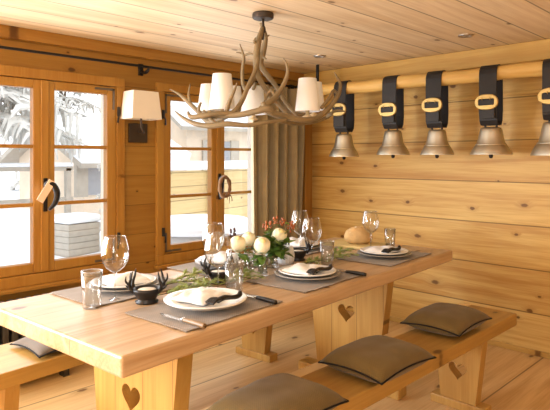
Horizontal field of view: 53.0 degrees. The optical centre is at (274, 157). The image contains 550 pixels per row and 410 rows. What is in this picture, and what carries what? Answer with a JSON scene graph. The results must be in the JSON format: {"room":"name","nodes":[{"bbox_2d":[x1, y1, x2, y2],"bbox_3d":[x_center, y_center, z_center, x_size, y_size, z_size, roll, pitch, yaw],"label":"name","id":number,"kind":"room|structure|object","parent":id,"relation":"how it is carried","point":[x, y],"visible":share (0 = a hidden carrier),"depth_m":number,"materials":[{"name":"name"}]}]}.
{"room":"dining room","nodes":[
{"label":"dining room","id":0,"kind":"room"},
{"bbox_2d":[0,38,297,301],"bbox_3d":[-1.698,0.273,3.149,0.200,2.055,5.500,0,0,45],"label":"wall","id":1,"kind":"structure","parent":0,"point":[139,157],"depth_m":3.76,"materials":[{"name":"brown wood"}]},
{"bbox_2d":[0,64,128,295],"bbox_3d":[-1.433,0.122,3.359,0.292,1.305,1.100,0,0,45],"label":"window","id":2,"kind":"structure","parent":1,"relation":"in","point":[43,271],"depth_m":3.34,"materials":[{"name":"brown wood"}]},
{"bbox_2d":[37,179,54,202],"bbox_3d":[-1.348,0.194,3.250,0.004,0.141,0.110,0,0,45],"label":"paper tag","id":3,"kind":"object","parent":2,"relation":"hanging from","point":[48,187],"visible":1,"depth_m":3.25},
{"bbox_2d":[120,90,161,142],"bbox_3d":[-0.901,-0.274,3.690,0.175,0.337,0.224,0,0,45],"label":"wall sconce","id":4,"kind":"object","parent":1,"relation":"attached to","point":[140,105],"visible":1,"depth_m":3.65,"materials":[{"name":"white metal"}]},
{"bbox_2d":[0,45,297,88],"bbox_3d":[-1.160,-0.605,3.475,0.108,0.080,3.920,0,0,45],"label":"curtain rod","id":5,"kind":"object","parent":1,"relation":"attached to","point":[141,72],"visible":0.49,"depth_m":3.61,"materials":[{"name":"black metal"}]},
{"bbox_2d":[251,81,304,252],"bbox_3d":[0.010,0.325,4.597,0.125,1.911,0.600,0,0,45],"label":"curtain","id":6,"kind":"object","parent":5,"relation":"hanging from","point":[277,149],"visible":0.48,"depth_m":4.55,"materials":[{"name":"grey fabric"}]},
{"bbox_2d":[0,24,303,80],"bbox_3d":[-1.649,-0.720,3.031,0.035,0.070,5.400,0,0,45],"label":"trim","id":7,"kind":"structure","parent":1,"relation":"attached to","point":[6,31],"depth_m":3.67,"materials":[{"name":"brown wood"}]},
{"bbox_2d":[154,82,251,268],"bbox_3d":[-0.489,0.122,4.316,0.292,1.305,1.150,0,0,45],"label":"window","id":8,"kind":"structure","parent":1,"relation":"in","point":[167,254],"depth_m":4.03,"materials":[{"name":"brown wood"}]},
{"bbox_2d":[218,175,231,203],"bbox_3d":[-0.380,0.239,4.222,0.036,0.223,0.136,0,0,45],"label":"twig wreath","id":9,"kind":"object","parent":8,"relation":"hanging from","point":[223,177],"visible":1,"depth_m":4.21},
{"bbox_2d":[301,112,311,239],"bbox_3d":[0.287,0.338,4.984,0.050,1.925,0.100,0,0,45],"label":"trim","id":10,"kind":"structure","parent":1,"relation":"attached to","point":[307,176],"depth_m":4.95,"materials":[{"name":"brown wood"}]},
{"bbox_2d":[0,0,549,73],"bbox_3d":[0.338,-0.785,1.212,5.620,0.060,5.600,0,0,45],"label":"ceiling","id":11,"kind":"structure","parent":0,"point":[350,33],"depth_m":3.12,"materials":[{"name":"brown wood"}]},
{"bbox_2d":[170,10,344,128],"bbox_3d":[-0.088,-0.448,2.918,0.933,0.615,0.638,0,0,0],"label":"antler chandelier","id":12,"kind":"object","parent":11,"relation":"hanging from","point":[219,100],"visible":1,"depth_m":2.81,"materials":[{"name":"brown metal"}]},
{"bbox_2d":[302,110,311,116],"bbox_3d":[0.168,-0.276,2.855,0.052,0.140,0.052,0,0,45],"label":"candle holder","id":13,"kind":"object","parent":12,"relation":"on","point":[307,114],"depth_m":2.84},
{"bbox_2d":[316,61,542,95],"bbox_3d":[1.186,-0.618,3.758,2.397,0.274,0.131,0,0,40],"label":"pole","id":14,"kind":"object","parent":11,"relation":"hanging from","point":[533,68],"visible":0.64,"depth_m":3.72,"materials":[{"name":"brown wood"}]},
{"bbox_2d":[329,80,358,159],"bbox_3d":[0.538,-0.293,4.307,0.250,0.617,0.206,0,0,40],"label":"bell","id":15,"kind":"object","parent":14,"relation":"hanging from","point":[343,147],"visible":0.93,"depth_m":4.25,"materials":[{"name":"brown metal"}]},
{"bbox_2d":[376,75,409,157],"bbox_3d":[0.862,-0.300,4.033,0.250,0.604,0.206,0,0,40],"label":"bell","id":16,"kind":"object","parent":14,"relation":"hanging from","point":[391,109],"visible":0.98,"depth_m":3.98,"materials":[{"name":"brown metal"}]},
{"bbox_2d":[420,70,454,157],"bbox_3d":[1.120,-0.299,3.814,0.237,0.605,0.195,0,0,40],"label":"bell","id":17,"kind":"object","parent":14,"relation":"hanging from","point":[435,105],"visible":0.99,"depth_m":3.77,"materials":[{"name":"brown metal"}]},
{"bbox_2d":[470,64,512,157],"bbox_3d":[1.399,-0.299,3.576,0.266,0.605,0.220,0,0,40],"label":"bell","id":18,"kind":"object","parent":14,"relation":"hanging from","point":[489,102],"visible":1,"depth_m":3.52,"materials":[{"name":"brown metal"}]},
{"bbox_2d":[530,59,549,155],"bbox_3d":[1.694,-0.296,3.327,0.289,0.612,0.238,0,0,40],"label":"bell","id":19,"kind":"object","parent":14,"relation":"hanging from","point":[542,148],"visible":1,"depth_m":3.30,"materials":[{"name":"brown metal"}]},
{"bbox_2d":[19,310,549,409],"bbox_3d":[0.338,1.330,1.212,5.620,0.060,5.600,0,0,45],"label":"floor","id":20,"kind":"structure","parent":0,"point":[512,380],"depth_m":3.25,"materials":[{"name":"brown wood"}]},
{"bbox_2d":[0,293,68,376],"bbox_3d":[-1.490,1.050,3.075,0.100,0.500,0.786,0,0,45],"label":"radiator","id":21,"kind":"object","parent":20,"relation":"on","point":[7,335],"visible":0.11,"depth_m":3.05,"materials":[{"name":"metal"}]},
{"bbox_2d":[0,325,276,409],"bbox_3d":[-0.694,1.075,2.917,0.350,0.450,2.350,0,0,39],"label":"bench","id":22,"kind":"object","parent":20,"relation":"on","point":[19,365],"visible":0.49,"depth_m":2.35,"materials":[{"name":"brown wood"}]},
{"bbox_2d":[10,337,57,357],"bbox_3d":[-0.986,0.823,2.518,0.265,0.052,0.324,0,0,40],"label":"cushion","id":23,"kind":"object","parent":22,"relation":"on","point":[39,349],"visible":0.31,"depth_m":2.38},
{"bbox_2d":[0,237,451,409],"bbox_3d":[-0.005,0.925,2.683,0.850,0.750,2.310,0,0,40],"label":"dining table","id":24,"kind":"object","parent":20,"relation":"on","point":[138,363],"visible":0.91,"depth_m":2.00,"materials":[{"name":"brown wood"}]},
{"bbox_2d":[81,269,102,309],"bbox_3d":[-0.672,0.481,2.025,0.079,0.136,0.079,0,0,45],"label":"water tumbler","id":25,"kind":"object","parent":24,"relation":"on","point":[100,273],"visible":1,"depth_m":2.01,"materials":[{"name":"clear glass"}]},
{"bbox_2d":[50,273,193,307],"bbox_3d":[-0.631,0.546,2.315,0.332,0.007,0.482,0,0,40],"label":"placemat","id":26,"kind":"object","parent":24,"relation":"on","point":[91,296],"visible":0.38,"depth_m":2.21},
{"bbox_2d":[101,235,128,301],"bbox_3d":[-0.617,0.426,2.129,0.104,0.246,0.104,0,0,45],"label":"wine glass","id":27,"kind":"object","parent":26,"relation":"on","point":[123,235],"visible":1,"depth_m":2.12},
{"bbox_2d":[101,237,128,272],"bbox_3d":[-0.617,0.373,2.129,0.104,0.137,0.104,0,0,45],"label":"bowl","id":28,"kind":"object","parent":27,"relation":"on","point":[104,237],"depth_m":2.12,"materials":[{"name":"clear glass"}]},
{"bbox_2d":[86,278,158,291],"bbox_3d":[-0.635,0.532,2.318,0.300,0.021,0.300,0,0,45],"label":"charger plate","id":29,"kind":"object","parent":26,"relation":"on","point":[89,285],"visible":0.27,"depth_m":2.24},
{"bbox_2d":[91,273,155,288],"bbox_3d":[-0.635,0.521,2.318,0.264,0.023,0.264,0,0,45],"label":"dinner plate","id":30,"kind":"object","parent":29,"relation":"on","point":[95,282],"visible":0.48,"depth_m":2.28,"materials":[{"name":"white ceramic"}]},
{"bbox_2d":[98,271,150,285],"bbox_3d":[-0.631,0.500,2.322,0.178,0.040,0.157,0,0,-39],"label":"napkin","id":31,"kind":"object","parent":30,"relation":"on","point":[116,279],"visible":0.81,"depth_m":2.28,"materials":[{"name":"white fabric"}]},
{"bbox_2d":[171,266,204,280],"bbox_3d":[-0.384,0.523,2.518,0.142,0.042,0.251,0,0,35],"label":"sprig","id":32,"kind":"object","parent":26,"relation":"on","point":[194,268],"visible":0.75,"depth_m":2.52,"materials":[{"name":"green plant"}]},
{"bbox_2d":[125,269,167,304],"bbox_3d":[-0.488,0.488,2.104,0.158,0.123,0.104,0,0,0],"label":"candle holder","id":33,"kind":"object","parent":24,"relation":"on","point":[145,294],"visible":1,"depth_m":2.08,"materials":[{"name":"black metal"}]},
{"bbox_2d":[133,285,158,304],"bbox_3d":[-0.488,0.522,2.104,0.104,0.055,0.104,0,0,0],"label":"bowl","id":34,"kind":"object","parent":33,"relation":"on","point":[145,294],"depth_m":2.07,"materials":[{"name":"black metal"}]},
{"bbox_2d":[138,287,155,290],"bbox_3d":[-0.488,0.512,2.104,0.072,0.025,0.072,0,0,0],"label":"candle","id":35,"kind":"object","parent":33,"relation":"on","point":[139,288],"depth_m":2.11,"materials":[{"name":"wax"}]},
{"bbox_2d":[159,274,210,285],"bbox_3d":[-0.400,0.523,2.373,0.225,0.042,0.138,0,0,-30],"label":"sprig","id":36,"kind":"object","parent":24,"relation":"on","point":[187,278],"visible":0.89,"depth_m":2.37,"materials":[{"name":"green plant"}]},
{"bbox_2d":[158,282,212,295],"bbox_3d":[-0.366,0.524,2.223,0.226,0.040,0.132,0,0,-25],"label":"sprig","id":37,"kind":"object","parent":24,"relation":"on","point":[193,285],"visible":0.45,"depth_m":2.22,"materials":[{"name":"green plant"}]},
{"bbox_2d":[125,293,282,331],"bbox_3d":[-0.251,0.546,2.024,0.334,0.007,0.483,0,0,40],"label":"placemat","id":38,"kind":"object","parent":24,"relation":"on","point":[151,313],"visible":0.56,"depth_m":1.94,"materials":[{"name":"fabric"}]},
{"bbox_2d":[160,313,206,328],"bbox_3d":[-0.310,0.533,1.827,0.233,0.019,0.018,0,0,41],"label":"knife","id":39,"kind":"object","parent":38,"relation":"on","point":[186,320],"visible":1,"depth_m":1.79,"materials":[{"name":"metal"}]},
{"bbox_2d":[175,305,235,310],"bbox_3d":[-0.255,0.532,2.028,0.260,0.021,0.260,0,0,45],"label":"charger plate","id":40,"kind":"object","parent":38,"relation":"on","point":[234,305],"visible":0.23,"depth_m":1.91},
{"bbox_2d":[164,287,246,309],"bbox_3d":[-0.255,0.521,2.028,0.304,0.023,0.304,0,0,45],"label":"dinner plate","id":41,"kind":"object","parent":40,"relation":"on","point":[167,299],"visible":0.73,"depth_m":1.99,"materials":[{"name":"white ceramic"}]},
{"bbox_2d":[171,287,230,305],"bbox_3d":[-0.275,0.505,2.055,0.157,0.031,0.176,0,0,29],"label":"napkin","id":42,"kind":"object","parent":41,"relation":"on","point":[198,296],"visible":0.87,"depth_m":2.01,"materials":[{"name":"white fabric"}]},
{"bbox_2d":[205,291,241,304],"bbox_3d":[-0.175,0.500,1.976,0.154,0.027,0.048,0,0,-43],"label":"spoon","id":43,"kind":"object","parent":41,"relation":"on","point":[212,300],"visible":1,"depth_m":1.96,"materials":[{"name":"black metal"}]},
{"bbox_2d":[204,232,231,267],"bbox_3d":[-0.229,0.426,2.224,0.112,0.246,0.112,0,0,45],"label":"wine glass","id":44,"kind":"object","parent":38,"relation":"on","point":[227,232],"visible":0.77,"depth_m":2.21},
{"bbox_2d":[224,260,243,291],"bbox_3d":[-0.165,0.484,2.234,0.081,0.131,0.081,0,0,45],"label":"water tumbler","id":45,"kind":"object","parent":38,"relation":"on","point":[242,262],"visible":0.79,"depth_m":2.22,"materials":[{"name":"clear glass"}]},
{"bbox_2d":[246,294,276,304],"bbox_3d":[-0.078,0.533,2.119,0.233,0.019,0.018,0,0,45],"label":"knife","id":46,"kind":"object","parent":38,"relation":"on","point":[265,299],"visible":0.98,"depth_m":2.07,"materials":[{"name":"black metal"}]},
{"bbox_2d":[194,276,226,287],"bbox_3d":[-0.297,0.523,2.310,0.123,0.043,0.204,0,0,25],"label":"sprig","id":47,"kind":"object","parent":24,"relation":"on","point":[206,281],"visible":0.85,"depth_m":2.32,"materials":[{"name":"green plant"}]},
{"bbox_2d":[200,253,237,284],"bbox_3d":[-0.247,0.488,2.434,0.158,0.123,0.104,0,0,-29],"label":"candle holder","id":48,"kind":"object","parent":24,"relation":"on","point":[213,273],"visible":0.85,"depth_m":2.42,"materials":[{"name":"black metal"}]},
{"bbox_2d":[209,268,230,284],"bbox_3d":[-0.247,0.522,2.434,0.104,0.055,0.104,0,0,-29],"label":"bowl","id":49,"kind":"object","parent":48,"relation":"on","point":[214,273],"depth_m":2.40,"materials":[{"name":"black metal"}]},
{"bbox_2d":[167,257,276,275],"bbox_3d":[-0.257,0.546,2.823,0.333,0.007,0.483,0,0,40],"label":"placemat","id":50,"kind":"object","parent":24,"relation":"on","point":[189,266],"visible":0.25,"depth_m":2.75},
{"bbox_2d":[202,222,223,277],"bbox_3d":[-0.287,0.426,2.558,0.104,0.246,0.104,0,0,45],"label":"wine glass","id":51,"kind":"object","parent":50,"relation":"on","point":[211,222],"visible":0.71,"depth_m":2.54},
{"bbox_2d":[202,224,223,252],"bbox_3d":[-0.287,0.373,2.558,0.104,0.137,0.104,0,0,45],"label":"bowl","id":52,"kind":"object","parent":51,"relation":"on","point":[205,224],"depth_m":2.54,"materials":[{"name":"clear glass"}]},
{"bbox_2d":[195,257,252,266],"bbox_3d":[-0.260,0.532,2.827,0.300,0.021,0.300,0,0,45],"label":"charger plate","id":53,"kind":"object","parent":50,"relation":"on","point":[197,261],"visible":0.27,"depth_m":2.77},
{"bbox_2d":[198,254,246,264],"bbox_3d":[-0.260,0.521,2.827,0.264,0.023,0.264,0,0,45],"label":"dinner plate","id":54,"kind":"object","parent":53,"relation":"on","point":[208,255],"visible":0.34,"depth_m":2.77,"materials":[{"name":"white ceramic"}]},
{"bbox_2d":[206,251,240,261],"bbox_3d":[-0.257,0.501,2.830,0.155,0.039,0.176,0,0,23],"label":"napkin","id":55,"kind":"object","parent":54,"relation":"on","point":[220,256],"visible":0.66,"depth_m":2.78,"materials":[{"name":"white fabric"}]},
{"bbox_2d":[221,271,266,283],"bbox_3d":[-0.150,0.523,2.425,0.208,0.042,0.127,0,0,-35],"label":"sprig","id":56,"kind":"object","parent":24,"relation":"on","point":[246,274],"visible":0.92,"depth_m":2.42,"materials":[{"name":"green plant"}]},
{"bbox_2d":[229,266,262,276],"bbox_3d":[-0.158,0.523,2.529,0.188,0.042,0.114,0,0,-30],"label":"sprig","id":57,"kind":"object","parent":24,"relation":"on","point":[246,269],"visible":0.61,"depth_m":2.54,"materials":[{"name":"green plant"}]},
{"bbox_2d":[244,252,254,270],"bbox_3d":[-0.125,0.506,2.700,0.056,0.086,0.056,0,0,45],"label":"bud vase","id":58,"kind":"object","parent":24,"relation":"on","point":[244,252],"visible":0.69,"depth_m":2.69,"materials":[{"name":"clear glass"}]},
{"bbox_2d":[228,227,249,266],"bbox_3d":[-0.185,0.436,2.692,0.113,0.195,0.069,0,0,-33],"label":"twig","id":59,"kind":"object","parent":58,"relation":"in","point":[234,229],"visible":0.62,"depth_m":2.69,"materials":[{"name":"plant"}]},
{"bbox_2d":[242,232,255,267],"bbox_3d":[-0.126,0.448,2.718,0.099,0.175,0.095,0,0,45],"label":"flower","id":60,"kind":"object","parent":58,"relation":"in","point":[250,238],"visible":0.88,"depth_m":2.68,"materials":[{"name":"beige plant"}]},
{"bbox_2d":[258,257,267,276],"bbox_3d":[-0.057,0.506,2.570,0.053,0.086,0.053,0,0,45],"label":"bud vase","id":61,"kind":"object","parent":24,"relation":"on","point":[267,257],"visible":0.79,"depth_m":2.56,"materials":[{"name":"clear glass"}]},
{"bbox_2d":[247,251,269,272],"bbox_3d":[-0.069,0.482,2.572,0.118,0.103,0.103,0,0,45],"label":"leafy branch","id":62,"kind":"object","parent":61,"relation":"in","point":[259,259],"visible":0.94,"depth_m":2.56,"materials":[{"name":"green plant"}]},
{"bbox_2d":[249,237,272,264],"bbox_3d":[-0.054,0.453,2.581,0.095,0.165,0.126,0,0,45],"label":"flower","id":63,"kind":"object","parent":61,"relation":"in","point":[261,244],"visible":0.99,"depth_m":2.56,"materials":[{"name":"beige plant"}]},
{"bbox_2d":[265,253,278,268],"bbox_3d":[-0.016,0.501,2.775,0.074,0.096,0.074,0,0,45],"label":"bud vase","id":64,"kind":"object","parent":24,"relation":"on","point":[266,253],"visible":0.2,"depth_m":2.77,"materials":[{"name":"clear glass"}]},
{"bbox_2d":[262,221,272,263],"bbox_3d":[-0.023,0.423,2.804,0.068,0.220,0.133,0,0,-11],"label":"sprig","id":65,"kind":"object","parent":64,"relation":"in","point":[267,227],"visible":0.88,"depth_m":2.78,"materials":[{"name":"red plant"}]},
{"bbox_2d":[256,230,294,263],"bbox_3d":[-0.007,0.452,2.782,0.203,0.163,0.236,0,0,30],"label":"leafy branch","id":66,"kind":"object","parent":64,"relation":"in","point":[275,249],"visible":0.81,"depth_m":2.75,"materials":[{"name":"green plant"}]},
{"bbox_2d":[271,216,285,241],"bbox_3d":[0.009,0.415,2.828,0.083,0.237,0.115,0,0,14],"label":"sprig","id":67,"kind":"object","parent":64,"relation":"in","point":[273,218],"visible":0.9,"depth_m":2.85,"materials":[{"name":"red plant"}]},
{"bbox_2d":[271,228,288,264],"bbox_3d":[0.016,0.446,2.821,0.098,0.179,0.114,0,0,45],"label":"flower","id":68,"kind":"object","parent":64,"relation":"in","point":[278,233],"visible":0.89,"depth_m":2.79,"materials":[{"name":"beige plant"}]},
{"bbox_2d":[272,221,294,264],"bbox_3d":[0.043,0.427,2.821,0.071,0.213,0.167,0,0,30],"label":"sprig","id":69,"kind":"object","parent":64,"relation":"in","point":[290,223],"visible":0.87,"depth_m":2.84,"materials":[{"name":"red plant"}]},
{"bbox_2d":[278,245,294,264],"bbox_3d":[0.055,0.502,2.860,0.095,0.095,0.096,0,0,45],"label":"vase","id":70,"kind":"object","parent":24,"relation":"on","point":[289,261],"visible":0.52,"depth_m":2.83,"materials":[{"name":"white ceramic"}]},
{"bbox_2d":[251,244,337,254],"bbox_3d":[0.136,0.546,3.321,0.333,0.007,0.482,0,0,40],"label":"placemat","id":71,"kind":"object","parent":24,"relation":"on","point":[324,247],"visible":0.17,"depth_m":3.29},
{"bbox_3d":[0.132,0.532,3.324,0.300,0.021,0.300,0,0,45],"label":"charger plate","id":72,"kind":"object","parent":71,"relation":"on","visible":0},
{"bbox_2d":[293,240,318,247],"bbox_3d":[0.132,0.521,3.324,0.264,0.023,0.264,0,0,45],"label":"dinner plate","id":73,"kind":"object","parent":72,"relation":"on","point":[316,243],"visible":0.19,"depth_m":3.23,"materials":[{"name":"white ceramic"}]},
{"bbox_2d":[287,237,313,245],"bbox_3d":[0.136,0.499,3.326,0.156,0.043,0.178,0,0,34],"label":"napkin","id":74,"kind":"object","parent":73,"relation":"on","point":[301,240],"visible":0.62,"depth_m":3.26,"materials":[{"name":"white fabric"}]},
{"bbox_2d":[284,237,312,261],"bbox_3d":[0.121,0.488,2.971,0.158,0.123,0.104,0,0,-11],"label":"candle holder","id":75,"kind":"object","parent":24,"relation":"on","point":[300,253],"visible":0.57,"depth_m":2.94,"materials":[{"name":"black metal"}]},
{"bbox_2d":[294,248,306,261],"bbox_3d":[0.121,0.522,2.971,0.104,0.055,0.104,0,0,-11],"label":"bowl","id":76,"kind":"object","parent":75,"relation":"on","point":[300,253],"depth_m":2.93,"materials":[{"name":"black metal"}]},
{"bbox_2d":[246,268,366,292],"bbox_3d":[0.152,0.546,2.525,0.334,0.007,0.483,0,0,40],"label":"placemat","id":77,"kind":"object","parent":24,"relation":"on","point":[304,286],"visible":0.51,"depth_m":2.42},
{"bbox_2d":[275,269,339,279],"bbox_3d":[0.148,0.532,2.529,0.300,0.021,0.300,0,0,45],"label":"charger plate","id":78,"kind":"object","parent":77,"relation":"on","point":[337,273],"visible":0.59,"depth_m":2.47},
{"bbox_2d":[279,264,335,277],"bbox_3d":[0.148,0.521,2.529,0.264,0.023,0.264,0,0,45],"label":"dinner plate","id":79,"kind":"object","parent":78,"relation":"on","point":[333,270],"visible":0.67,"depth_m":2.49,"materials":[{"name":"white ceramic"}]},
{"bbox_2d":[282,263,322,274],"bbox_3d":[0.135,0.504,2.552,0.158,0.032,0.177,0,0,34],"label":"napkin","id":80,"kind":"object","parent":79,"relation":"on","point":[298,268],"visible":0.83,"depth_m":2.51,"materials":[{"name":"white fabric"}]},
{"bbox_2d":[306,264,331,274],"bbox_3d":[0.208,0.500,2.482,0.154,0.027,0.048,0,0,-43],"label":"clasp","id":81,"kind":"object","parent":79,"relation":"on","point":[313,271],"visible":1,"depth_m":2.46,"materials":[{"name":"black metal"}]},
{"bbox_2d":[338,270,365,275],"bbox_3d":[0.328,0.533,2.603,0.233,0.019,0.018,0,0,42],"label":"knife","id":82,"kind":"object","parent":77,"relation":"on","point":[344,271],"visible":0.98,"depth_m":2.56,"materials":[{"name":"black metal"}]},
{"bbox_2d":[302,217,321,264],"bbox_3d":[0.192,0.431,2.867,0.102,0.236,0.102,0,0,45],"label":"wine glass","id":83,"kind":"object","parent":24,"relation":"on","point":[311,217],"visible":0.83,"depth_m":2.86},
{"bbox_2d":[302,219,321,243],"bbox_3d":[0.192,0.380,2.867,0.102,0.132,0.102,0,0,45],"label":"bowl","id":84,"kind":"object","parent":83,"relation":"on","point":[304,219],"depth_m":2.85,"materials":[{"name":"clear glass"}]},
{"bbox_2d":[301,257,335,263],"bbox_3d":[0.198,0.523,2.832,0.232,0.042,0.130,0,0,-40],"label":"sprig","id":85,"kind":"object","parent":24,"relation":"on","point":[317,259],"visible":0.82,"depth_m":2.83,"materials":[{"name":"green plant"}]},
{"bbox_2d":[320,240,334,265],"bbox_3d":[0.263,0.484,2.781,0.075,0.131,0.075,0,0,45],"label":"water tumbler","id":86,"kind":"object","parent":24,"relation":"on","point":[321,242],"visible":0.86,"depth_m":2.77,"materials":[{"name":"clear glass"}]},
{"bbox_2d":[326,246,356,256],"bbox_3d":[0.364,0.523,3.132,0.132,0.042,0.253,0,0,40],"label":"sprig","id":87,"kind":"object","parent":24,"relation":"on","point":[340,248],"visible":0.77,"depth_m":3.13,"materials":[{"name":"green plant"}]},
{"bbox_2d":[325,250,358,262],"bbox_3d":[0.338,0.523,2.959,0.143,0.042,0.251,0,0,37],"label":"sprig","id":88,"kind":"object","parent":24,"relation":"on","point":[338,255],"visible":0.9,"depth_m":2.96,"materials":[{"name":"green plant"}]},
{"bbox_2d":[323,239,388,248],"bbox_3d":[0.507,0.540,3.453,0.340,0.018,0.240,0,0,35],"label":"board","id":89,"kind":"object","parent":24,"relation":"on","point":[340,242],"visible":0.6,"depth_m":3.39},
{"bbox_2d":[344,226,371,243],"bbox_3d":[0.520,0.479,3.447,0.174,0.105,0.136,0,0,5],"label":"bread loaf","id":90,"kind":"object","parent":89,"relation":"on","point":[357,234],"visible":0.94,"depth_m":3.40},
{"bbox_2d":[337,251,430,266],"bbox_3d":[0.612,0.546,3.070,0.333,0.007,0.480,0,0,40],"label":"placemat","id":91,"kind":"object","parent":24,"relation":"on","point":[361,258],"visible":0.53,"depth_m":2.97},
{"bbox_2d":[357,249,411,257],"bbox_3d":[0.608,0.532,3.073,0.300,0.021,0.300,0,0,45],"label":"charger plate","id":92,"kind":"object","parent":91,"relation":"on","point":[359,251],"visible":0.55,"depth_m":3.00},
{"bbox_2d":[360,246,408,255],"bbox_3d":[0.608,0.521,3.073,0.264,0.023,0.264,0,0,45],"label":"dinner plate","id":93,"kind":"object","parent":92,"relation":"on","point":[403,250],"visible":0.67,"depth_m":3.01,"materials":[{"name":"white ceramic"}]},
{"bbox_2d":[364,245,400,253],"bbox_3d":[0.600,0.506,3.086,0.155,0.028,0.174,0,0,40],"label":"napkin","id":94,"kind":"object","parent":93,"relation":"on","point":[375,249],"visible":0.77,"depth_m":3.05,"materials":[{"name":"white fabric"}]},
{"bbox_2d":[381,245,400,252],"bbox_3d":[0.646,0.500,3.026,0.154,0.027,0.048,0,0,-43],"label":"clasp","id":95,"kind":"object","parent":94,"relation":"attached to","point":[398,248],"visible":1,"depth_m":3.01,"materials":[{"name":"black metal"}]},
{"bbox_3d":[-0.145,0.506,2.594,0.058,0.086,0.058,0,0,45],"label":"bud vase","id":96,"kind":"object","parent":24,"relation":"on","visible":0},
{"bbox_2d":[228,235,248,261],"bbox_3d":[-0.167,0.448,2.578,0.106,0.174,0.109,0,0,-13],"label":"flower","id":97,"kind":"object","parent":96,"relation":"in","point":[238,243],"visible":0.97,"depth_m":2.56,"materials":[{"name":"beige plant"}]},
{"bbox_2d":[201,303,516,409],"bbox_3d":[0.271,1.075,2.176,0.314,0.450,2.680,0,0,45],"label":"bench","id":98,"kind":"object","parent":20,"relation":"on","point":[457,391],"visible":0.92,"depth_m":2.61,"materials":[{"name":"brown wood"}]},
{"bbox_2d":[206,373,348,409],"bbox_3d":[0.007,0.801,1.805,0.305,0.096,0.384,0,0,42],"label":"cushion","id":99,"kind":"object","parent":98,"relation":"on","point":[280,391],"visible":1,"depth_m":1.77,"materials":[{"name":"beige fabric"}]},
{"bbox_2d":[318,335,436,384],"bbox_3d":[0.413,0.798,2.216,0.384,0.102,0.305,0,0,-44],"label":"cushion","id":100,"kind":"object","parent":98,"relation":"on","point":[380,359],"visible":1,"depth_m":2.13,"materials":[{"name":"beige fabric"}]},
{"bbox_2d":[400,302,491,336],"bbox_3d":[0.856,0.798,2.751,0.305,0.102,0.384,0,0,43],"label":"cushion","id":101,"kind":"object","parent":98,"relation":"on","point":[447,319],"visible":1,"depth_m":2.66,"materials":[{"name":"beige fabric"}]},
{"bbox_2d":[312,77,549,352],"bbox_3d":[2.269,0.273,3.170,5.620,2.055,0.100,0,0,45],"label":"wall","id":102,"kind":"structure","parent":0,"point":[493,214],"depth_m":4.03,"materials":[{"name":"brown wood"}]},
{"bbox_2d":[304,39,549,83],"bbox_3d":[2.234,-0.690,3.063,5.520,0.130,0.100,0,0,45],"label":"trim","id":103,"kind":"structure","parent":102,"relation":"attached to","point":[539,50],"depth_m":3.97,"materials":[{"name":"brown wood"}]},
{"bbox_2d":[325,89,541,107],"bbox_3d":[2.262,-0.435,3.092,5.520,0.026,0.020,0,0,45],"label":"trim","id":104,"kind":"structure","parent":102,"relation":"attached to","point":[527,92],"depth_m":3.98,"materials":[{"name":"brown wood"}]},
{"bbox_2d":[345,307,549,358],"bbox_3d":[2.281,1.282,3.075,5.470,0.035,0.018,0,0,45],"label":"baseboard","id":105,"kind":"structure","parent":102,"relation":"attached to","point":[394,319],"depth_m":3.73,"materials":[{"name":"brown wood"}]},
{"label":"outside","id":106,"kind":"structure","parent":0,"visible":0},
{"bbox_2d":[0,139,100,265],"bbox_3d":[-4.796,0.057,28.605,40.000,3.102,46.000,0,0,45],"label":"snow ground","id":107,"kind":"structure","parent":106,"point":[14,222],"depth_m":10.79,"materials":[{"name":"snow"}]},
{"bbox_2d":[0,163,73,212],"bbox_3d":[-5.441,0.820,9.579,0.140,1.460,4.000,0,0,45],"label":"railing","id":108,"kind":"object","parent":107,"relation":"on","point":[67,168],"visible":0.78,"depth_m":10.73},
{"bbox_2d":[0,86,87,164],"bbox_3d":[-5.557,-2.200,9.931,4.141,7.500,3.796,0,0,-30],"label":"fir tree","id":109,"kind":"object","parent":107,"relation":"on","point":[16,99],"visible":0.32,"depth_m":9.88,"materials":[{"name":"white plant"}]},
{"bbox_2d":[9,89,100,190],"bbox_3d":[-7.558,-2.450,19.501,3.344,8.000,3.720,0,0,-14],"label":"fir tree","id":110,"kind":"object","parent":107,"relation":"on","point":[67,101],"visible":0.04,"depth_m":19.22,"materials":[{"name":"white plant"}]},
{"bbox_2d":[54,212,100,257],"bbox_3d":[-3.194,1.222,8.796,0.560,0.656,0.624,0,0,35],"label":"crate","id":111,"kind":"object","parent":107,"relation":"on","point":[76,233],"visible":0.77,"depth_m":8.58,"materials":[{"name":"wood"}]},
{"bbox_2d":[0,115,190,215],"bbox_3d":[-4.768,0.255,14.392,4.034,2.590,3.200,0,0,37],"label":"chalet","id":112,"kind":"object","parent":107,"relation":"on","point":[85,177],"visible":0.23,"depth_m":12.93,"materials":[{"name":"white wood"}]},
{"bbox_2d":[74,163,87,196],"bbox_3d":[-4.088,0.403,12.891,0.100,0.960,1.300,0,0,37],"label":"shutter","id":113,"kind":"object","parent":112,"relation":"hanging from","point":[80,174],"depth_m":12.42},
{"bbox_2d":[171,161,246,216],"bbox_3d":[-0.698,0.800,9.992,0.200,1.500,5.010,0,0,31],"label":"fence","id":114,"kind":"object","parent":107,"relation":"on","point":[182,182],"visible":0.07,"depth_m":9.07,"materials":[{"name":"wood"}]},
{"bbox_2d":[171,101,246,170],"bbox_3d":[-1.562,-0.670,21.203,7.800,4.440,7.234,0,0,-35],"label":"chalet","id":115,"kind":"object","parent":107,"relation":"on","point":[183,133],"visible":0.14,"depth_m":17.02,"materials":[{"name":"white wood"}]},
{"bbox_2d":[202,140,238,170],"bbox_3d":[-1.703,-0.070,17.373,1.300,0.960,0.100,0,0,-35],"label":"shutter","id":116,"kind":"object","parent":115,"relation":"hanging from","point":[228,155],"depth_m":17.54,"materials":[{"name":"wood"}]},
{"bbox_2d":[171,214,246,243],"bbox_3d":[-0.893,1.115,6.429,1.320,0.870,1.320,0,0,45],"label":"tub","id":117,"kind":"object","parent":107,"relation":"on","point":[184,227],"visible":0.3,"depth_m":5.95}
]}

